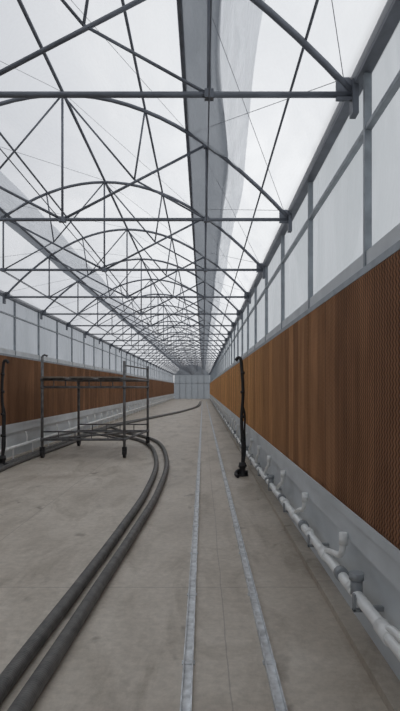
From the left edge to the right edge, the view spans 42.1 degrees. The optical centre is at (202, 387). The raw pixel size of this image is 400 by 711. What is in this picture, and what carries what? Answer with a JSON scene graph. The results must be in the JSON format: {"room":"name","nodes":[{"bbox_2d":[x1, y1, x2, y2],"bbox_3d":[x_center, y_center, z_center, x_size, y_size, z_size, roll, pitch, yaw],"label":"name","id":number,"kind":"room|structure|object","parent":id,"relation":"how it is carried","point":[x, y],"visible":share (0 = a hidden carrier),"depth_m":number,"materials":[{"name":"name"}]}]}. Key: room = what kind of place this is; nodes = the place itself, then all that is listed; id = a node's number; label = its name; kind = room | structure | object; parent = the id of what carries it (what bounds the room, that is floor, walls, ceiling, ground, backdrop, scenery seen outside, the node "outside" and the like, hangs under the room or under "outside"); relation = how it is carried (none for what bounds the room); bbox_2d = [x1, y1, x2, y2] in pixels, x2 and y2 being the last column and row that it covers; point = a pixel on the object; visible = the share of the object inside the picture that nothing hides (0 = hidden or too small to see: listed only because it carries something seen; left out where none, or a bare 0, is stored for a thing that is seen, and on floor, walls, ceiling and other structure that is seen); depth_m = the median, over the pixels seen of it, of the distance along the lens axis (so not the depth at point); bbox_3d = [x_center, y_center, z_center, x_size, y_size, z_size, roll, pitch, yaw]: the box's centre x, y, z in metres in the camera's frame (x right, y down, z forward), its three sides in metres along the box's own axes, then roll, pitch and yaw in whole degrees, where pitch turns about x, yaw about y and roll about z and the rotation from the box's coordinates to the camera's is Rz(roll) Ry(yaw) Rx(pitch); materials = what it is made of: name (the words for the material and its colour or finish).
{"room":"greenhouse","nodes":[
{"label":"greenhouse","id":0,"kind":"room"},
{"bbox_2d":[0,290,174,461],"bbox_3d":[-4.310,-0.240,36.400,0.180,3.680,81.200,0,0,0],"label":"wall","id":1,"kind":"structure","parent":0,"point":[23,334],"depth_m":15.40,"materials":[{"name":"concrete"}]},
{"bbox_2d":[0,397,172,458],"bbox_3d":[-4.169,1.307,36.400,0.092,0.584,80.600,0,0,0],"label":"drain pipe","id":2,"kind":"object","parent":1,"relation":"attached to","point":[27,442],"visible":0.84,"depth_m":16.70,"materials":[{"name":"white plastic"}]},
{"bbox_2d":[0,355,173,425],"bbox_3d":[-4.314,0.060,36.400,0.051,1.516,81.000,0,0,0],"label":"pad","id":3,"kind":"object","parent":1,"relation":"attached to","point":[22,395],"visible":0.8,"depth_m":15.03,"materials":[{"name":"brown wood"}]},
{"bbox_2d":[174,365,209,398],"bbox_3d":[-1.650,-0.920,77.000,5.380,5.040,0.060,0,0,0],"label":"wall","id":4,"kind":"structure","parent":0,"point":[185,386],"depth_m":76.99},
{"bbox_2d":[0,399,387,710],"bbox_3d":[-1.650,1.660,36.400,5.580,0.120,81.400,0,0,0],"label":"floor","id":5,"kind":"structure","parent":0,"point":[58,510],"depth_m":4.23,"materials":[{"name":"concrete"}]},
{"bbox_2d":[0,359,9,464],"bbox_3d":[-4.075,0.509,10.357,0.249,2.180,0.425,0,0,29],"label":"hose","id":6,"kind":"object","parent":5,"relation":"on","point":[3,435],"visible":0.97,"depth_m":10.43,"materials":[{"name":"black rubber"}]},
{"bbox_2d":[0,429,158,703],"bbox_3d":[-1.637,1.552,8.957,1.882,0.094,20.866,0,0,-7],"label":"hose","id":7,"kind":"object","parent":5,"relation":"on","point":[10,675],"visible":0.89,"depth_m":3.67,"materials":[{"name":"black rubber"}]},
{"bbox_2d":[7,426,168,710],"bbox_3d":[-1.450,1.552,9.652,1.827,0.094,22.268,0,0,-7],"label":"hose","id":8,"kind":"object","parent":5,"relation":"on","point":[25,700],"visible":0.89,"depth_m":3.43,"materials":[{"name":"black rubber"}]},
{"bbox_2d":[39,354,149,457],"bbox_3d":[-2.600,0.408,13.100,2.260,2.380,2.700,0,0,0],"label":"scaffold","id":9,"kind":"object","parent":5,"relation":"on","point":[78,379],"visible":0.98,"depth_m":11.89,"materials":[{"name":"metal"}]},
{"bbox_2d":[0,401,199,466],"bbox_3d":[-2.243,1.555,32.009,1.547,0.088,56.108,0,0,5],"label":"hose","id":10,"kind":"object","parent":5,"relation":"on","point":[61,442],"visible":0.55,"depth_m":14.20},
{"bbox_2d":[0,402,200,471],"bbox_3d":[-2.047,1.555,32.005,1.434,0.088,56.106,0,0,5],"label":"hose","id":11,"kind":"object","parent":5,"relation":"on","point":[2,468],"visible":0.85,"depth_m":13.43,"materials":[{"name":"black rubber"}]},
{"bbox_2d":[180,409,201,710],"bbox_3d":[-0.085,1.585,28.250,0.076,0.029,63.500,0,0,0],"label":"track rail","id":12,"kind":"object","parent":5,"relation":"on","point":[188,662],"visible":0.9,"depth_m":3.61,"materials":[{"name":"metal"}]},
{"bbox_2d":[234,356,247,477],"bbox_3d":[0.695,0.509,9.410,0.271,2.180,0.399,0,0,0],"label":"pole","id":13,"kind":"object","parent":5,"relation":"on","point":[241,471],"visible":1,"depth_m":9.48,"materials":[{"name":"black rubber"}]},
{"bbox_2d":[206,402,287,710],"bbox_3d":[0.385,1.585,28.250,0.076,0.029,63.500,0,0,0],"label":"track rail","id":14,"kind":"object","parent":5,"relation":"on","point":[277,694],"visible":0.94,"depth_m":3.61,"materials":[{"name":"metal"}]},
{"bbox_2d":[0,0,391,371],"bbox_3d":[-1.620,-2.730,36.400,5.240,1.440,81.200,0,0,0],"label":"ceiling","id":15,"kind":"structure","parent":0,"point":[153,24],"depth_m":5.49,"materials":[{"name":"white plastic"}]},
{"bbox_2d":[3,228,250,303],"bbox_3d":[-1.620,-2.602,11.090,5.280,1.603,0.080,0,0,0],"label":"roof truss","id":16,"kind":"object","parent":15,"relation":"attached to","point":[6,295],"visible":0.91,"depth_m":11.08,"materials":[{"name":"grey metal"}]},
{"bbox_2d":[0,181,264,278],"bbox_3d":[-1.620,-2.602,8.540,5.280,1.603,0.080,0,0,0],"label":"roof truss","id":17,"kind":"object","parent":15,"relation":"attached to","point":[260,267],"visible":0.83,"depth_m":8.53,"materials":[{"name":"grey metal"}]},
{"bbox_2d":[40,258,241,319],"bbox_3d":[-1.620,-2.602,13.640,5.280,1.603,0.080,0,0,0],"label":"roof truss","id":18,"kind":"object","parent":15,"relation":"attached to","point":[42,312],"visible":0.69,"depth_m":13.63,"materials":[{"name":"grey metal"}]},
{"bbox_2d":[0,98,291,232],"bbox_3d":[-1.620,-2.602,5.990,5.280,1.603,0.080,0,0,0],"label":"roof truss","id":19,"kind":"object","parent":15,"relation":"attached to","point":[285,216],"visible":0.75,"depth_m":5.98,"materials":[{"name":"grey metal"}]},
{"bbox_2d":[66,279,235,329],"bbox_3d":[-1.620,-2.602,16.190,5.280,1.603,0.080,0,0,0],"label":"roof truss","id":20,"kind":"object","parent":15,"relation":"attached to","point":[68,324],"visible":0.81,"depth_m":16.17,"materials":[{"name":"grey metal"}]},
{"bbox_2d":[85,294,230,337],"bbox_3d":[-1.620,-2.602,18.740,5.280,1.603,0.080,0,0,0],"label":"roof truss","id":21,"kind":"object","parent":15,"relation":"attached to","point":[86,332],"visible":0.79,"depth_m":18.73,"materials":[{"name":"grey metal"}]},
{"bbox_2d":[99,305,227,343],"bbox_3d":[-1.620,-2.602,21.290,5.280,1.603,0.080,0,0,0],"label":"roof truss","id":22,"kind":"object","parent":15,"relation":"attached to","point":[163,306],"visible":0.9,"depth_m":21.27,"materials":[{"name":"grey metal"}]},
{"bbox_2d":[0,0,343,371],"bbox_3d":[-1.620,-2.670,36.400,5.104,1.529,81.200,0,0,0],"label":"roof purlins","id":23,"kind":"structure","parent":22,"relation":"attached to","point":[222,124],"depth_m":5.88,"materials":[{"name":"grey metal"}]},
{"bbox_2d":[0,211,176,365],"bbox_3d":[-3.295,-2.821,36.350,0.109,0.097,81.000,0,0,0],"label":"curtain","id":24,"kind":"object","parent":23,"relation":"hanging from","point":[25,234],"depth_m":11.91,"materials":[{"name":"white fabric"}]},
{"bbox_2d":[182,0,227,365],"bbox_3d":[0.076,-2.795,36.350,0.492,0.369,81.000,0,0,0],"label":"curtain","id":25,"kind":"object","parent":23,"relation":"hanging from","point":[194,12],"depth_m":5.71,"materials":[{"name":"grey fabric"}]},
{"bbox_2d":[110,315,224,348],"bbox_3d":[-1.620,-2.602,23.840,5.280,1.603,0.080,0,0,0],"label":"roof truss","id":26,"kind":"object","parent":15,"relation":"attached to","point":[111,344],"visible":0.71,"depth_m":23.82,"materials":[{"name":"grey metal"}]},
{"bbox_2d":[119,321,222,352],"bbox_3d":[-1.620,-2.602,26.390,5.280,1.603,0.080,0,0,0],"label":"roof truss","id":27,"kind":"object","parent":15,"relation":"attached to","point":[120,349],"visible":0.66,"depth_m":26.38,"materials":[{"name":"grey metal"}]},
{"bbox_2d":[126,327,220,355],"bbox_3d":[-1.620,-2.602,28.940,5.280,1.603,0.080,0,0,0],"label":"roof truss","id":28,"kind":"object","parent":15,"relation":"attached to","point":[127,352],"visible":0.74,"depth_m":28.93,"materials":[{"name":"grey metal"}]},
{"bbox_2d":[133,332,219,357],"bbox_3d":[-1.620,-2.602,31.490,5.280,1.603,0.080,0,0,0],"label":"roof truss","id":29,"kind":"object","parent":15,"relation":"attached to","point":[170,332],"visible":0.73,"depth_m":31.48,"materials":[{"name":"grey metal"}]},
{"bbox_2d":[138,336,218,360],"bbox_3d":[-1.620,-2.602,34.040,5.280,1.603,0.080,0,0,0],"label":"roof truss","id":30,"kind":"object","parent":15,"relation":"attached to","point":[173,336],"visible":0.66,"depth_m":34.02,"materials":[{"name":"grey metal"}]},
{"bbox_2d":[0,0,358,118],"bbox_3d":[-1.620,-2.602,3.440,5.280,1.603,0.080,0,0,0],"label":"roof truss","id":31,"kind":"object","parent":15,"relation":"attached to","point":[346,90],"visible":0.87,"depth_m":3.43,"materials":[{"name":"grey metal"}]},
{"bbox_2d":[142,341,217,361],"bbox_3d":[-1.620,-2.602,36.590,5.280,1.603,0.080,0,0,0],"label":"roof truss","id":32,"kind":"object","parent":15,"relation":"attached to","point":[169,341],"visible":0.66,"depth_m":36.57,"materials":[{"name":"grey metal"}]},
{"bbox_2d":[146,343,216,363],"bbox_3d":[-1.620,-2.602,39.140,5.280,1.603,0.080,0,0,0],"label":"roof truss","id":33,"kind":"object","parent":15,"relation":"attached to","point":[175,343],"visible":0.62,"depth_m":39.12,"materials":[{"name":"grey metal"}]},
{"bbox_2d":[150,346,215,365],"bbox_3d":[-1.620,-2.602,41.690,5.280,1.603,0.080,0,0,0],"label":"roof truss","id":34,"kind":"object","parent":15,"relation":"attached to","point":[175,346],"visible":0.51,"depth_m":41.68,"materials":[{"name":"grey metal"}]},
{"bbox_2d":[153,348,214,365],"bbox_3d":[-1.620,-2.602,44.240,5.280,1.603,0.080,0,0,0],"label":"roof truss","id":35,"kind":"object","parent":15,"relation":"attached to","point":[179,348],"visible":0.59,"depth_m":44.22,"materials":[{"name":"grey metal"}]},
{"bbox_2d":[156,350,213,366],"bbox_3d":[-1.620,-2.602,46.790,5.280,1.603,0.080,0,0,0],"label":"roof truss","id":36,"kind":"object","parent":15,"relation":"attached to","point":[183,350],"visible":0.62,"depth_m":46.77,"materials":[{"name":"grey metal"}]},
{"bbox_2d":[158,352,213,368],"bbox_3d":[-1.620,-2.602,49.340,5.280,1.603,0.080,0,0,0],"label":"roof truss","id":37,"kind":"object","parent":15,"relation":"attached to","point":[183,352],"visible":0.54,"depth_m":49.32,"materials":[{"name":"grey metal"}]},
{"bbox_2d":[160,354,212,369],"bbox_3d":[-1.620,-2.602,51.890,5.280,1.603,0.080,0,0,0],"label":"roof truss","id":38,"kind":"object","parent":15,"relation":"attached to","point":[182,354],"visible":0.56,"depth_m":51.87,"materials":[{"name":"grey metal"}]},
{"bbox_2d":[162,357,212,370],"bbox_3d":[-1.620,-2.602,54.440,5.280,1.603,0.080,0,0,0],"label":"roof truss","id":39,"kind":"object","parent":15,"relation":"attached to","point":[178,357],"visible":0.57,"depth_m":54.42,"materials":[{"name":"grey metal"}]},
{"bbox_2d":[169,361,210,372],"bbox_3d":[-1.620,-2.602,64.640,5.280,1.603,0.080,0,0,0],"label":"roof truss","id":40,"kind":"object","parent":15,"relation":"attached to","point":[185,361],"visible":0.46,"depth_m":64.63,"materials":[{"name":"grey metal"}]},
{"bbox_2d":[171,363,210,374],"bbox_3d":[-1.620,-2.602,69.740,5.280,1.603,0.080,0,0,0],"label":"roof truss","id":41,"kind":"object","parent":15,"relation":"attached to","point":[185,363],"visible":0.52,"depth_m":69.73,"materials":[{"name":"grey metal"}]},
{"bbox_2d":[173,364,209,375],"bbox_3d":[-1.620,-2.602,74.840,5.280,1.603,0.080,0,0,0],"label":"roof truss","id":42,"kind":"object","parent":15,"relation":"attached to","point":[192,364],"visible":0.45,"depth_m":74.82,"materials":[{"name":"grey metal"}]},
{"bbox_2d":[209,0,399,710],"bbox_3d":[1.010,-0.240,36.400,0.180,3.680,81.200,0,0,0],"label":"wall","id":43,"kind":"structure","parent":0,"point":[345,210],"depth_m":3.85,"materials":[{"name":"concrete"}]},
{"bbox_2d":[209,397,399,661],"bbox_3d":[0.952,1.180,36.400,0.173,0.440,80.600,0,0,0],"label":"drain pipe","id":44,"kind":"object","parent":43,"relation":"attached to","point":[352,581],"visible":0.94,"depth_m":3.46,"materials":[{"name":"white plastic"}]},
{"bbox_2d":[210,250,399,549],"bbox_3d":[1.014,0.060,36.400,0.051,1.516,81.000,0,0,0],"label":"pad","id":45,"kind":"object","parent":43,"relation":"attached to","point":[324,391],"visible":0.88,"depth_m":3.69,"materials":[{"name":"brown wood"}]}
]}

